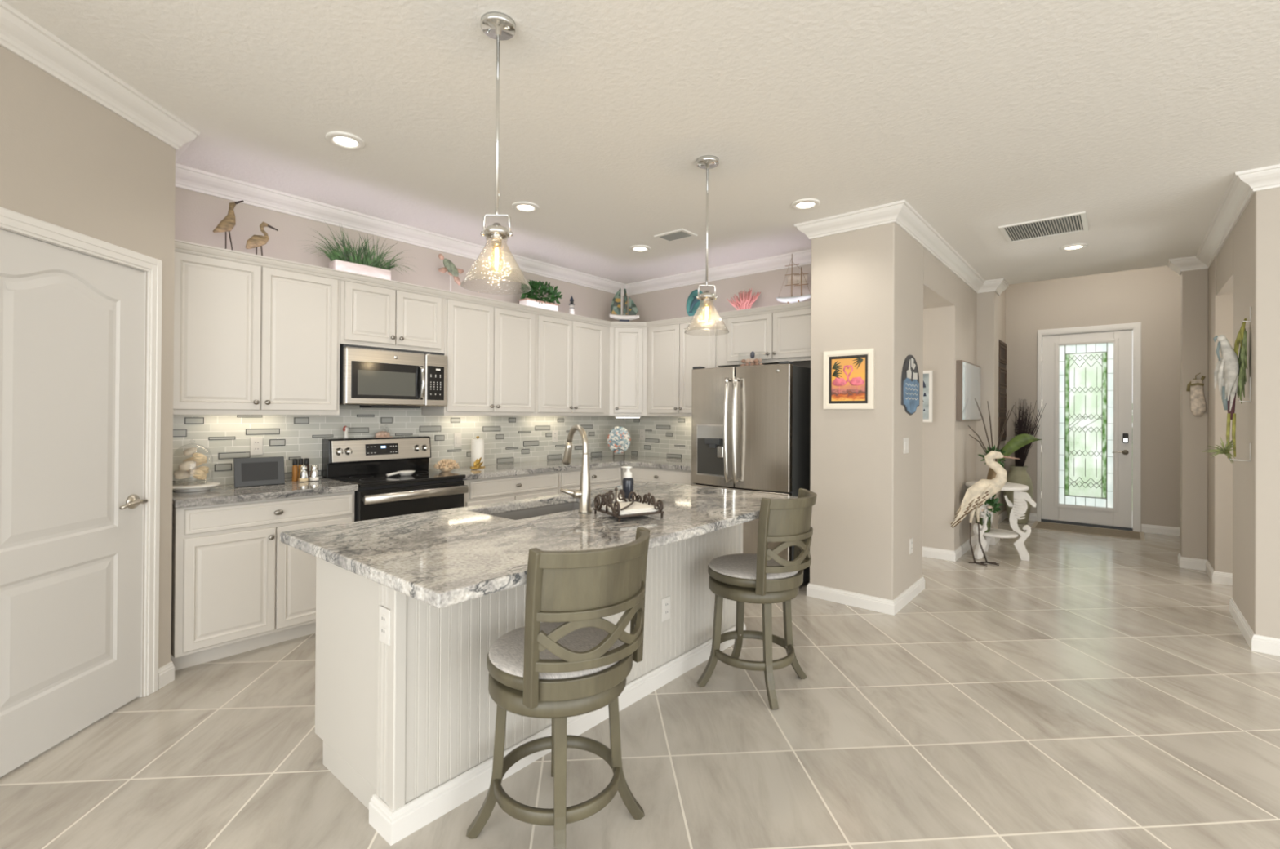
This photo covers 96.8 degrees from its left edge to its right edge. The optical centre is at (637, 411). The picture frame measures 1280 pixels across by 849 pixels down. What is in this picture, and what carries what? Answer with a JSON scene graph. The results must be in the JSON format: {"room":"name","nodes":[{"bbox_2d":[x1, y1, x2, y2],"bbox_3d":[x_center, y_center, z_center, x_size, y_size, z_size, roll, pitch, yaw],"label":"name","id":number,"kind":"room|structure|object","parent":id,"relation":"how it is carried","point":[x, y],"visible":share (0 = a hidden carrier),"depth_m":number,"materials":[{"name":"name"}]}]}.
{"room":"kitchen","nodes":[
{"label":"kitchen","id":0,"kind":"room"},
{"bbox_2d":[0,45,175,696],"bbox_3d":[-2.443,-0.044,2.027,0.468,2.820,2.649,0,0,-11],"label":"wall","id":1,"kind":"structure","parent":0,"point":[68,161],"depth_m":2.48,"materials":[{"name":"beige paint"}]},
{"bbox_2d":[0,206,162,777],"bbox_3d":[-2.390,0.308,2.341,0.176,2.119,0.934,0,0,-2],"label":"door","id":2,"kind":"structure","parent":1,"relation":"in","point":[73,304],"depth_m":2.38,"materials":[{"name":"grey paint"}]},
{"bbox_2d":[158,660,174,688],"bbox_3d":[-2.379,1.322,2.877,0.042,0.096,0.141,0,0,-18],"label":"baseboard","id":3,"kind":"structure","parent":1,"relation":"attached to","point":[166,672],"depth_m":2.85,"materials":[{"name":"white paint"}]},
{"bbox_2d":[174,186,623,484],"bbox_3d":[-1.540,-0.026,4.947,0.150,2.820,4.410,0,0,40],"label":"wall","id":4,"kind":"structure","parent":0,"point":[197,215],"depth_m":4.13,"materials":[{"name":"beige paint"}]},
{"bbox_2d":[173,250,340,414],"bbox_3d":[-2.384,-0.436,3.536,0.378,0.907,0.900,0,0,40],"label":"upper cabinet","id":5,"kind":"object","parent":4,"relation":"attached to","point":[249,339],"visible":0.93,"depth_m":3.39,"materials":[{"name":"grey paint"}]},
{"bbox_2d":[213,200,244,249],"bbox_3d":[-2.467,-1.093,3.426,0.048,0.406,0.155,0,0,40],"label":"carving","id":6,"kind":"object","parent":5,"relation":"on","point":[228,223],"visible":0.89,"depth_m":3.42,"materials":[{"name":"beige wood"}]},
{"bbox_2d":[245,222,278,255],"bbox_3d":[-2.353,-1.040,3.560,0.052,0.303,0.178,0,0,40],"label":"carving","id":7,"kind":"object","parent":5,"relation":"on","point":[255,241],"visible":0.83,"depth_m":3.54,"materials":[{"name":"beige wood"}]},
{"bbox_2d":[339,280,444,353],"bbox_3d":[-1.842,-0.667,4.173,0.378,0.432,0.766,0,0,40],"label":"upper cabinet","id":8,"kind":"object","parent":4,"relation":"attached to","point":[371,316],"visible":0.94,"depth_m":4.03,"materials":[{"name":"grey paint"}]},
{"bbox_2d":[301,222,420,279],"bbox_3d":[-1.939,-1.091,3.996,0.220,0.414,0.846,0,0,40],"label":"grass planter","id":9,"kind":"object","parent":8,"relation":"on","point":[338,262],"visible":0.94,"depth_m":3.98,"materials":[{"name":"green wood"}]},
{"bbox_2d":[339,344,447,408],"bbox_3d":[-1.815,-0.236,4.147,0.434,0.418,0.748,0,0,40],"label":"microwave oven","id":10,"kind":"object","parent":8,"relation":"attached to","point":[371,377],"visible":1,"depth_m":4.00,"materials":[{"name":"grey metal"}]},
{"bbox_2d":[172,404,624,484],"bbox_3d":[-1.490,0.127,4.879,0.012,0.686,4.129,0,0,40],"label":"tile backsplash","id":11,"kind":"structure","parent":4,"relation":"attached to","point":[222,438],"depth_m":4.26,"materials":[{"name":"tile"}]},
{"bbox_2d":[249,436,262,455],"bbox_3d":[-2.481,0.223,3.700,0.009,0.116,0.072,0,0,40],"label":"power outlet","id":12,"kind":"object","parent":11,"relation":"attached to","point":[255,442],"visible":1,"depth_m":3.70,"materials":[{"name":"white plastic"}]},
{"bbox_2d":[422,298,535,415],"bbox_3d":[-1.306,-0.424,4.806,0.378,0.907,0.892,0,0,40],"label":"upper cabinet","id":13,"kind":"object","parent":4,"relation":"attached to","point":[490,351],"visible":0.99,"depth_m":4.66,"materials":[{"name":"grey paint"}]},
{"bbox_2d":[438,253,463,291],"bbox_3d":[-1.501,-1.063,4.565,0.070,0.367,0.236,0,0,40],"label":"sculpture","id":14,"kind":"object","parent":13,"relation":"on","point":[450,267],"visible":0.87,"depth_m":4.55,"materials":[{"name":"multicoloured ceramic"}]},
{"bbox_2d":[174,239,810,328],"bbox_3d":[-0.513,-0.896,3.849,2.161,0.055,3.787,0,0,40],"label":"crown molding","id":15,"kind":"structure","parent":13,"relation":"attached to","point":[180,246],"depth_m":4.28,"materials":[{"name":"grey paint"}]},
{"bbox_2d":[535,314,609,415],"bbox_3d":[-0.706,-0.417,5.513,0.378,0.907,0.958,0,0,40],"label":"upper cabinet","id":16,"kind":"object","parent":4,"relation":"attached to","point":[572,357],"visible":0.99,"depth_m":5.36,"materials":[{"name":"grey paint"}]},
{"bbox_2d":[519,279,562,311],"bbox_3d":[-0.901,-1.048,5.274,0.245,0.351,0.476,0,0,40],"label":"planter","id":17,"kind":"object","parent":16,"relation":"on","point":[549,304],"visible":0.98,"depth_m":5.22,"materials":[{"name":"white ceramic"}]},
{"bbox_2d":[608,327,647,415],"bbox_3d":[-0.114,-0.411,6.037,0.606,0.907,0.604,0,0,40],"label":"upper cabinet","id":18,"kind":"object","parent":4,"relation":"attached to","point":[628,391],"visible":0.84,"depth_m":5.79,"materials":[{"name":"grey paint"}]},
{"bbox_2d":[608,286,639,321],"bbox_3d":[-0.141,-1.094,6.019,0.320,0.457,0.075,0,0,-7],"label":"sailboat model","id":19,"kind":"object","parent":18,"relation":"on","point":[615,304],"visible":0.96,"depth_m":6.01},
{"bbox_2d":[0,517,1279,848],"bbox_3d":[1.738,1.440,1.627,9.450,0.100,13.750,0,0,40],"label":"floor","id":20,"kind":"structure","parent":0,"point":[1089,691],"depth_m":2.37,"materials":[{"name":"tile"}]},
{"bbox_2d":[170,491,354,671],"bbox_3d":[-2.303,0.937,3.461,0.602,0.872,0.906,0,0,40],"label":"base cabinet","id":21,"kind":"object","parent":20,"relation":"on","point":[237,588],"visible":0.61,"depth_m":3.17,"materials":[{"name":"grey paint"}]},
{"bbox_2d":[172,477,358,508],"bbox_3d":[-2.305,0.479,3.463,0.604,0.040,0.920,0,0,40],"label":"countertop","id":22,"kind":"structure","parent":21,"relation":"on","point":[227,493],"depth_m":3.29,"materials":[{"name":"grey stone"}]},
{"bbox_2d":[172,481,220,492],"bbox_3d":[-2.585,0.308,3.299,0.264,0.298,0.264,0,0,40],"label":"plate","id":23,"kind":"object","parent":22,"relation":"on","point":[193,486],"visible":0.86,"depth_m":3.26,"materials":[{"name":"white ceramic"}]},
{"bbox_3d":[-2.585,0.407,3.299,0.132,0.025,0.131,0,0,40],"label":"shell riser","id":24,"kind":"object","parent":23,"relation":"in","visible":0},
{"bbox_2d":[189,469,206,479],"bbox_3d":[-2.545,0.362,3.292,0.090,0.067,0.085,0,0,40],"label":"shell","id":25,"kind":"object","parent":24,"relation":"on","point":[196,473],"visible":0.98,"depth_m":3.27,"materials":[{"name":"beige"}]},
{"bbox_2d":[177,460,195,471],"bbox_3d":[-2.581,0.310,3.257,0.092,0.054,0.079,0,0,40],"label":"shell","id":26,"kind":"object","parent":25,"relation":"on","point":[186,465],"visible":1,"depth_m":3.23,"materials":[{"name":"white"}]},
{"bbox_2d":[233,456,284,487],"bbox_3d":[-2.364,0.373,3.551,0.265,0.176,0.074,1,0,-44],"label":"digital photo frame","id":27,"kind":"object","parent":22,"relation":"on","point":[255,471],"visible":1,"depth_m":3.53,"materials":[{"name":"grey plastic"}]},
{"bbox_2d":[321,435,468,521],"bbox_3d":[-1.730,0.776,4.082,0.659,1.166,0.764,0,0,40],"label":"range","id":28,"kind":"object","parent":20,"relation":"on","point":[365,462],"visible":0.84,"depth_m":4.02,"materials":[{"name":"black metal"}]},
{"bbox_2d":[462,471,559,506],"bbox_3d":[-1.196,0.949,4.766,0.602,0.872,0.957,0,0,40],"label":"base cabinet","id":29,"kind":"object","parent":20,"relation":"on","point":[500,489],"visible":0.27,"depth_m":4.55,"materials":[{"name":"grey paint"}]},
{"bbox_2d":[428,454,691,479],"bbox_3d":[-0.401,0.497,5.066,1.431,0.040,2.445,0,0,40],"label":"countertop","id":30,"kind":"structure","parent":29,"relation":"on","point":[496,470],"depth_m":5.13,"materials":[{"name":"grey stone"}]},
{"bbox_2d":[433,458,459,471],"bbox_3d":[-1.489,0.418,4.428,0.142,0.103,0.199,0,0,40],"label":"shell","id":31,"kind":"object","parent":30,"relation":"on","point":[445,464],"visible":1,"depth_m":4.40,"materials":[{"name":"beige"}]},
{"bbox_2d":[470,435,484,467],"bbox_3d":[-1.353,0.338,4.805,0.124,0.265,0.124,0,0,40],"label":"paper towel roll","id":32,"kind":"object","parent":30,"relation":"on","point":[477,444],"visible":0.75,"depth_m":4.76,"materials":[{"name":"white paper"}]},
{"bbox_2d":[607,426,631,457],"bbox_3d":[-0.197,0.317,5.943,0.244,0.331,0.133,0,0,-2],"label":"decorative plate","id":33,"kind":"object","parent":30,"relation":"on","point":[619,439],"visible":1,"depth_m":5.92,"materials":[{"name":"ceramic"}]},
{"bbox_2d":[315,523,746,845],"bbox_3d":[-0.317,0.947,2.878,0.697,0.872,2.245,0,0,40],"label":"kitchen island","id":34,"kind":"object","parent":20,"relation":"on","point":[406,726],"visible":0.41,"depth_m":2.05,"materials":[{"name":"grey paint"}]},
{"bbox_2d":[378,605,391,645],"bbox_3d":[-0.831,0.701,1.864,0.072,0.116,0.009,0,0,40],"label":"power outlet","id":35,"kind":"object","parent":34,"relation":"attached to","point":[384,615],"visible":1,"depth_m":1.86,"materials":[{"name":"white plastic"}]},
{"bbox_2d":[280,481,797,608],"bbox_3d":[-0.207,0.489,2.670,1.134,0.040,2.260,0,0,40],"label":"island countertop","id":36,"kind":"structure","parent":34,"relation":"on","point":[444,557],"depth_m":2.14,"materials":[{"name":"stone"}]},
{"bbox_2d":[489,502,594,519],"bbox_3d":[-0.446,0.609,2.829,0.410,0.202,0.725,0,0,40],"label":"sink","id":37,"kind":"object","parent":36,"relation":"in","point":[565,507],"visible":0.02,"depth_m":3.03,"materials":[{"name":"silver metal"}]},
{"bbox_2d":[560,424,591,513],"bbox_3d":[-0.294,0.266,2.738,0.148,0.405,0.234,0,0,-4],"label":"kitchen faucet","id":38,"kind":"object","parent":36,"relation":"on","point":[584,493],"visible":1,"depth_m":2.64,"materials":[{"name":"silver metal"}]},
{"bbox_2d":[621,466,633,498],"bbox_3d":[-0.053,0.385,3.119,0.063,0.173,0.062,0,0,40],"label":"soap dispenser","id":39,"kind":"object","parent":36,"relation":"on","point":[628,481],"visible":0.91,"depth_m":3.10,"materials":[{"name":"grey"}]},
{"bbox_2d":[622,477,633,498],"bbox_3d":[-0.053,0.415,3.119,0.062,0.112,0.062,0,0,40],"label":"bottle","id":40,"kind":"object","parent":39,"relation":"on","point":[628,482],"depth_m":3.09,"materials":[{"name":"blue"}]},
{"bbox_2d":[593,487,664,522],"bbox_3d":[-0.043,0.411,2.569,0.238,0.116,0.237,0,0,-32],"label":"napkin holder","id":41,"kind":"object","parent":36,"relation":"on","point":[607,500],"visible":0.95,"depth_m":2.54,"materials":[{"name":"brown metal"}]},
{"bbox_2d":[593,508,664,522],"bbox_3d":[-0.043,0.456,2.568,0.295,0.026,0.295,0,0,40],"label":"tray","id":42,"kind":"object","parent":41,"relation":"on","point":[660,511],"depth_m":2.48,"materials":[{"name":"white metal"}]},
{"bbox_2d":[600,507,657,515],"bbox_3d":[-0.043,0.440,2.568,0.199,0.006,0.199,0,0,-32],"label":"napkin","id":43,"kind":"object","parent":41,"relation":"in","point":[601,508],"visible":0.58,"depth_m":2.49,"materials":[{"name":"white paper"}]},
{"bbox_2d":[598,506,657,513],"bbox_3d":[-0.044,0.434,2.570,0.199,0.006,0.199,0,0,-32],"label":"napkin","id":44,"kind":"object","parent":43,"relation":"on","point":[598,506],"visible":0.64,"depth_m":2.49,"materials":[{"name":"white paper"}]},
{"bbox_2d":[599,501,657,511],"bbox_3d":[-0.045,0.428,2.571,0.199,0.006,0.199,0,0,-32],"label":"napkin","id":45,"kind":"object","parent":44,"relation":"on","point":[636,505],"visible":0.76,"depth_m":2.55,"materials":[{"name":"white paper"}]},
{"bbox_2d":[661,595,671,621],"bbox_3d":[0.146,1.011,2.919,0.009,0.116,0.072,0,0,40],"label":"power outlet","id":46,"kind":"object","parent":34,"relation":"attached to","point":[665,604],"visible":1,"depth_m":2.91,"materials":[{"name":"white plastic"}]},
{"bbox_2d":[466,526,649,848],"bbox_3d":[-0.240,0.892,1.874,0.557,0.991,0.488,0,0,44],"label":"counter stool","id":47,"kind":"object","parent":20,"relation":"on","point":[576,661],"visible":1,"depth_m":1.70,"materials":[{"name":"grey wood"}]},
{"bbox_2d":[488,622,624,679],"bbox_3d":[-0.264,0.775,1.898,0.454,0.036,0.454,0,0,44],"label":"seat cushion","id":48,"kind":"object","parent":47,"relation":"on","point":[506,655],"depth_m":1.80,"materials":[{"name":"grey fabric"}]},
{"bbox_2d":[558,465,622,493],"bbox_3d":[-0.619,0.956,5.445,0.602,0.872,0.821,0,0,40],"label":"base cabinet","id":49,"kind":"object","parent":20,"relation":"on","point":[610,476],"visible":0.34,"depth_m":5.29,"materials":[{"name":"grey paint"}]},
{"bbox_2d":[622,465,692,485],"bbox_3d":[0.368,0.962,5.546,0.863,0.872,0.702,0,0,40],"label":"base cabinet","id":50,"kind":"object","parent":20,"relation":"on","point":[639,474],"visible":0.19,"depth_m":5.27,"materials":[{"name":"grey paint"}]},
{"bbox_2d":[691,360,810,582],"bbox_3d":[1.015,0.506,4.875,0.910,1.786,0.866,0,0,40],"label":"refrigerator","id":51,"kind":"object","parent":20,"relation":"on","point":[751,424],"visible":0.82,"depth_m":4.54,"materials":[{"name":"grey metal"}]},
{"bbox_2d":[697,488,817,709],"bbox_3d":[0.626,0.900,2.902,0.546,0.995,0.467,0,0,38],"label":"counter stool","id":52,"kind":"object","parent":20,"relation":"on","point":[764,578],"visible":1,"depth_m":2.73,"materials":[{"name":"grey wood"}]},
{"bbox_2d":[708,553,798,579],"bbox_3d":[0.594,0.785,2.928,0.454,0.036,0.454,0,0,38],"label":"seat cushion","id":53,"kind":"object","parent":52,"relation":"on","point":[737,566],"depth_m":2.81,"materials":[{"name":"grey fabric"}]},
{"bbox_2d":[806,576,924,615],"bbox_3d":[1.483,1.353,4.674,1.418,0.096,0.805,0,0,40],"label":"baseboard","id":54,"kind":"structure","parent":20,"relation":"on","point":[839,596],"depth_m":4.12,"materials":[{"name":"white paint"}]},
{"bbox_2d":[951,450,1018,565],"bbox_3d":[3.219,0.886,5.275,0.556,1.055,0.178,0,0,11],"label":"statue","id":55,"kind":"object","parent":20,"relation":"on","point":[975,495],"visible":1,"depth_m":5.24,"materials":[{"name":"beige paint"}]},
{"bbox_2d":[964,480,1036,560],"bbox_3d":[3.527,1.063,5.542,0.587,0.708,0.566,0,0,40],"label":"table","id":56,"kind":"object","parent":20,"relation":"on","point":[1020,506],"visible":0.67,"depth_m":5.45,"materials":[{"name":"white paint"}]},
{"bbox_2d":[974,493,1003,532],"bbox_3d":[3.381,0.973,5.560,0.335,0.394,0.285,0,0,40],"label":"flower vase","id":57,"kind":"object","parent":56,"relation":"on","point":[993,507],"visible":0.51,"depth_m":5.50,"materials":[{"name":"green ceramic"}]},
{"bbox_2d":[982,528,1017,537],"bbox_3d":[3.507,1.185,5.565,0.360,0.028,0.360,0,0,40],"label":"shelf","id":58,"kind":"object","parent":56,"relation":"attached to","point":[994,532],"depth_m":5.47,"materials":[{"name":"white paint"}]},
{"bbox_2d":[968,398,1041,479],"bbox_3d":[3.557,0.288,5.530,0.622,0.842,0.205,0,0,40],"label":"potted plant","id":59,"kind":"object","parent":56,"relation":"on","point":[1019,441],"visible":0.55,"depth_m":5.53,"materials":[{"name":"green plant"}]},
{"bbox_2d":[1004,398,1045,524],"bbox_3d":[4.965,0.630,7.344,0.404,1.607,0.327,0,0,13],"label":"floor vase","id":60,"kind":"object","parent":20,"relation":"on","point":[1018,473],"visible":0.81,"depth_m":7.27,"materials":[{"name":"green ceramic"}]},
{"bbox_2d":[1031,520,1145,541],"bbox_3d":[5.415,1.430,6.867,1.055,0.008,0.580,0,0,40],"label":"door mat","id":61,"kind":"object","parent":20,"relation":"on","point":[1115,533],"visible":0.93,"depth_m":6.80,"materials":[{"name":"beige"}]},
{"bbox_2d":[2,0,1279,284],"bbox_3d":[1.757,-1.745,1.640,9.450,0.630,13.750,0,0,40],"label":"ceiling","id":62,"kind":"structure","parent":0,"point":[1140,117],"depth_m":2.70,"materials":[{"name":"white paint"}]},
{"bbox_2d":[324,131,365,150],"bbox_3d":[-1.553,-1.438,3.022,0.192,0.012,0.192,0,0,40],"label":"recessed light","id":63,"kind":"object","parent":62,"relation":"in","point":[342,140],"visible":1,"depth_m":3.01,"materials":[{"name":"white plastic"}]},
{"bbox_2d":[460,11,531,294],"bbox_3d":[-0.521,-0.951,2.109,0.254,0.980,0.254,0,0,40],"label":"pendant lamp","id":64,"kind":"object","parent":62,"relation":"hanging from","point":[499,26],"visible":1,"depth_m":2.10,"materials":[{"name":"silver metal"}]},
{"bbox_2d":[490,233,502,246],"bbox_3d":[-0.523,-0.639,2.108,0.048,0.045,0.048,0,0,40],"label":"socket","id":65,"kind":"object","parent":64,"relation":"attached to","point":[496,238],"depth_m":2.09,"materials":[{"name":"silver metal"}]},
{"bbox_2d":[511,201,539,212],"bbox_3d":[-0.785,-1.429,3.977,0.192,0.012,0.192,0,0,40],"label":"recessed light","id":66,"kind":"object","parent":62,"relation":"in","point":[523,206],"visible":1,"depth_m":3.97,"materials":[{"name":"white plastic"}]},
{"bbox_2d":[653,228,697,242],"bbox_3d":[0.306,-1.420,4.594,0.285,0.012,0.210,0,0,40],"label":"ceiling vent","id":67,"kind":"object","parent":62,"relation":"in","point":[679,234],"visible":1,"depth_m":4.58,"materials":[{"name":"white plastic"}]},
{"bbox_2d":[684,155,728,335],"bbox_3d":[0.394,-0.941,3.235,0.254,0.980,0.254,0,0,40],"label":"pendant lamp","id":68,"kind":"object","parent":62,"relation":"hanging from","point":[708,162],"visible":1,"depth_m":3.23,"materials":[{"name":"silver metal"}]},
{"bbox_2d":[791,198,820,209],"bbox_3d":[1.148,-1.418,3.892,0.192,0.012,0.192,0,0,40],"label":"recessed light","id":69,"kind":"object","parent":62,"relation":"in","point":[806,203],"visible":1,"depth_m":3.88,"materials":[{"name":"white plastic"}]},
{"bbox_2d":[998,211,1088,243],"bbox_3d":[3.114,-1.404,4.361,0.522,0.012,0.510,0,0,40],"label":"ceiling vent","id":70,"kind":"object","parent":62,"relation":"in","point":[1073,223],"visible":1,"depth_m":4.35,"materials":[{"name":"white plastic"}]},
{"bbox_2d":[1059,243,1088,250],"bbox_3d":[3.705,-1.399,4.833,0.192,0.012,0.192,0,0,40],"label":"recessed light","id":71,"kind":"object","parent":62,"relation":"in","point":[1077,246],"visible":1,"depth_m":4.82,"materials":[{"name":"white plastic"}]},
{"bbox_2d":[625,264,811,368],"bbox_3d":[0.849,-0.008,5.713,2.500,2.820,0.150,0,0,40],"label":"wall","id":72,"kind":"structure","parent":0,"point":[667,304],"depth_m":5.61,"materials":[{"name":"beige paint"}]},
{"bbox_2d":[624,415,691,458],"bbox_3d":[0.417,0.266,5.971,1.491,0.440,0.012,0,0,40],"label":"tile backsplash","id":73,"kind":"structure","parent":72,"relation":"attached to","point":[670,437],"depth_m":6.11,"materials":[{"name":"tile"}]},
{"bbox_2d":[646,319,725,416],"bbox_3d":[0.512,-0.409,5.647,0.850,0.907,0.382,0,0,40],"label":"upper cabinet","id":74,"kind":"object","parent":72,"relation":"attached to","point":[673,353],"visible":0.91,"depth_m":5.55,"materials":[{"name":"grey paint"}]},
{"bbox_2d":[686,289,704,316],"bbox_3d":[0.569,-1.036,5.613,0.221,0.346,0.120,0,0,40],"label":"plate","id":75,"kind":"object","parent":74,"relation":"on","point":[693,304],"visible":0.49,"depth_m":5.62,"materials":[{"name":"teal ceramic"}]},
{"bbox_2d":[718,308,810,366],"bbox_3d":[1.234,-0.642,5.037,1.036,0.437,0.382,0,0,40],"label":"upper cabinet","id":76,"kind":"object","parent":72,"relation":"attached to","point":[779,336],"visible":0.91,"depth_m":4.93,"materials":[{"name":"grey paint"}]},
{"bbox_2d":[726,288,760,310],"bbox_3d":[0.979,-1.003,5.268,0.334,0.282,0.129,0,0,40],"label":"coral","id":77,"kind":"object","parent":76,"relation":"on","point":[746,301],"visible":0.84,"depth_m":5.24},
{"bbox_2d":[776,253,811,303],"bbox_3d":[1.371,-1.113,4.891,0.356,0.505,0.076,0,0,30],"label":"model","id":78,"kind":"object","parent":76,"relation":"on","point":[797,279],"visible":0.93,"depth_m":4.89},
{"bbox_2d":[809,222,923,599],"bbox_3d":[1.791,-0.008,4.425,0.603,2.820,0.775,0,0,40],"label":"wall partition","id":79,"kind":"structure","parent":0,"point":[867,284],"depth_m":4.13,"materials":[{"name":"beige paint"}]},
{"bbox_2d":[822,348,874,408],"bbox_3d":[1.526,-0.233,4.128,0.363,0.428,0.022,0,0,40],"label":"picture","id":80,"kind":"object","parent":79,"relation":"attached to","point":[848,375],"visible":1,"depth_m":4.12,"materials":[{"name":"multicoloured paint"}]},
{"bbox_2d":[831,356,865,400],"bbox_3d":[1.527,-0.237,4.130,0.243,0.316,0.003,0,0,40],"label":"painting","id":81,"kind":"object","parent":80,"relation":"attached to","point":[848,373],"depth_m":4.13,"materials":[{"name":"paint"}]},
{"bbox_2d":[901,355,919,414],"bbox_3d":[2.036,-0.199,4.235,0.016,0.447,0.450,0,0,40],"label":"wall plaque","id":82,"kind":"object","parent":79,"relation":"attached to","point":[910,387],"visible":1,"depth_m":4.20,"materials":[{"name":"paint"}]},
{"bbox_2d":[923,247,955,308],"bbox_3d":[1.995,-1.212,5.512,1.703,0.400,1.130,0,0,40],"label":"wall","id":83,"kind":"structure","parent":0,"point":[939,282],"depth_m":4.96,"materials":[{"name":"beige paint"}]},
{"bbox_2d":[0,0,1008,296],"bbox_3d":[0.096,-1.375,4.154,3.364,0.108,8.352,0,0,40],"label":"trim","id":84,"kind":"structure","parent":83,"relation":"attached to","point":[20,35],"depth_m":3.94,"materials":[{"name":"white paint"}]},
{"bbox_2d":[922,275,977,551],"bbox_3d":[2.790,0.006,6.453,1.703,2.820,1.350,0,0,40],"label":"wall","id":85,"kind":"structure","parent":0,"point":[949,332],"depth_m":5.49,"materials":[{"name":"beige paint"}]},
{"bbox_2d":[922,370,933,422],"bbox_3d":[2.671,-0.149,5.655,0.472,0.500,0.022,0,0,40],"label":"picture","id":86,"kind":"object","parent":85,"relation":"attached to","point":[927,375],"visible":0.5,"depth_m":5.53,"materials":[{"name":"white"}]},
{"bbox_2d":[923,373,928,419],"bbox_3d":[2.675,-0.149,5.661,0.416,0.444,0.008,0,0,40],"label":"print","id":87,"kind":"object","parent":86,"relation":"attached to","point":[926,376],"depth_m":5.54},
{"bbox_2d":[955,360,981,421],"bbox_3d":[3.365,-0.198,5.771,0.054,0.580,0.940,0,0,40],"label":"picture","id":88,"kind":"object","parent":85,"relation":"attached to","point":[968,375],"visible":1,"depth_m":5.58,"materials":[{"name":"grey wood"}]},
{"bbox_2d":[976,291,999,528],"bbox_3d":[3.788,0.012,6.301,0.320,2.820,0.290,0,0,40],"label":"wall column","id":89,"kind":"structure","parent":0,"point":[987,303],"depth_m":6.15,"materials":[{"name":"beige paint"}]},
{"bbox_2d":[998,289,1005,515],"bbox_3d":[4.372,-0.231,7.113,0.160,3.320,1.700,0,0,40],"label":"wall","id":90,"kind":"structure","parent":0,"point":[1002,296],"depth_m":7.51,"materials":[{"name":"beige paint"}]},
{"bbox_2d":[922,510,1036,561],"bbox_3d":[3.711,1.374,6.422,3.628,0.096,1.438,0,0,-22],"label":"baseboard","id":91,"kind":"structure","parent":90,"relation":"attached to","point":[933,553],"depth_m":5.53,"materials":[{"name":"white paint"}]},
{"bbox_2d":[998,339,1006,441],"bbox_3d":[4.730,-0.265,7.386,0.030,1.295,0.660,0,0,40],"label":"carved panel","id":92,"kind":"object","parent":90,"relation":"attached to","point":[1002,346],"visible":0.86,"depth_m":7.36,"materials":[{"name":"brown wood"}]},
{"bbox_2d":[1004,266,1180,531],"bbox_3d":[5.748,-0.223,7.158,2.200,3.320,0.150,0,0,40],"label":"wall","id":93,"kind":"structure","parent":0,"point":[1150,297],"depth_m":6.83,"materials":[{"name":"beige paint"}]},
{"bbox_2d":[1036,322,1141,531],"bbox_3d":[5.678,0.182,7.188,1.021,2.510,0.189,0,0,40],"label":"door","id":94,"kind":"structure","parent":93,"relation":"in","point":[1089,449],"depth_m":7.15,"materials":[{"name":"white paint"}]},
{"bbox_2d":[1141,524,1179,536],"bbox_3d":[5.735,1.384,5.954,0.655,0.096,1.680,0,0,40],"label":"baseboard","id":95,"kind":"structure","parent":93,"relation":"attached to","point":[1164,530],"depth_m":6.69,"materials":[{"name":"white paint"}]},
{"bbox_2d":[1179,268,1208,559],"bbox_3d":[5.117,0.016,5.232,0.170,2.820,0.200,0,0,40],"label":"wall column","id":96,"kind":"structure","parent":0,"point":[1193,519],"depth_m":5.16,"materials":[{"name":"beige paint"}]},
{"bbox_2d":[1186,373,1206,416],"bbox_3d":[5.048,-0.154,5.139,0.130,0.396,0.048,0,0,40],"label":"seahorse hanging","id":97,"kind":"object","parent":96,"relation":"hanging from","point":[1197,402],"visible":1,"depth_m":5.13,"materials":[{"name":"fabric"}]},
{"bbox_2d":[1207,257,1233,573],"bbox_3d":[6.665,0.018,3.603,4.300,2.820,0.680,0,0,40],"label":"wall","id":98,"kind":"structure","parent":0,"point":[1220,552],"depth_m":4.72,"materials":[{"name":"beige paint"}]},
{"bbox_2d":[1177,552,1279,656],"bbox_3d":[5.961,1.374,2.998,4.385,0.096,2.495,0,0,40],"label":"baseboard","id":99,"kind":"structure","parent":98,"relation":"attached to","point":[1259,643],"depth_m":3.78,"materials":[{"name":"white paint"}]},
{"bbox_2d":[1216,229,1233,295],"bbox_3d":[6.157,-1.182,2.996,4.293,0.430,0.920,0,0,40],"label":"wall","id":100,"kind":"structure","parent":0,"point":[1224,259],"depth_m":4.37,"materials":[{"name":"beige paint"}]},
{"bbox_2d":[1167,164,1279,275],"bbox_3d":[5.958,-1.344,2.970,4.564,0.108,2.569,0,0,40],"label":"trim","id":101,"kind":"structure","parent":100,"relation":"attached to","point":[1243,184],"depth_m":3.84,"materials":[{"name":"white paint"}]},
{"bbox_2d":[1232,187,1279,638],"bbox_3d":[5.568,0.006,2.305,4.293,2.820,0.880,0,0,40],"label":"wall","id":102,"kind":"structure","parent":0,"point":[1256,233],"depth_m":3.35,"materials":[{"name":"beige paint"}]},
{"bbox_2d":[1205,306,1251,462],"bbox_3d":[3.673,-0.159,3.552,0.196,0.962,0.126,0,0,31],"label":"parrot hanging","id":103,"kind":"object","parent":102,"relation":"attached to","point":[1229,371],"visible":1,"depth_m":3.53,"materials":[{"name":"grey"}]},
{"bbox_2d":[1205,436,1235,462],"bbox_3d":[3.648,0.238,3.572,0.143,0.167,0.129,0,0,40],"label":"air plant","id":104,"kind":"object","parent":103,"relation":"on","point":[1225,451],"depth_m":3.55,"materials":[{"name":"green plant"}]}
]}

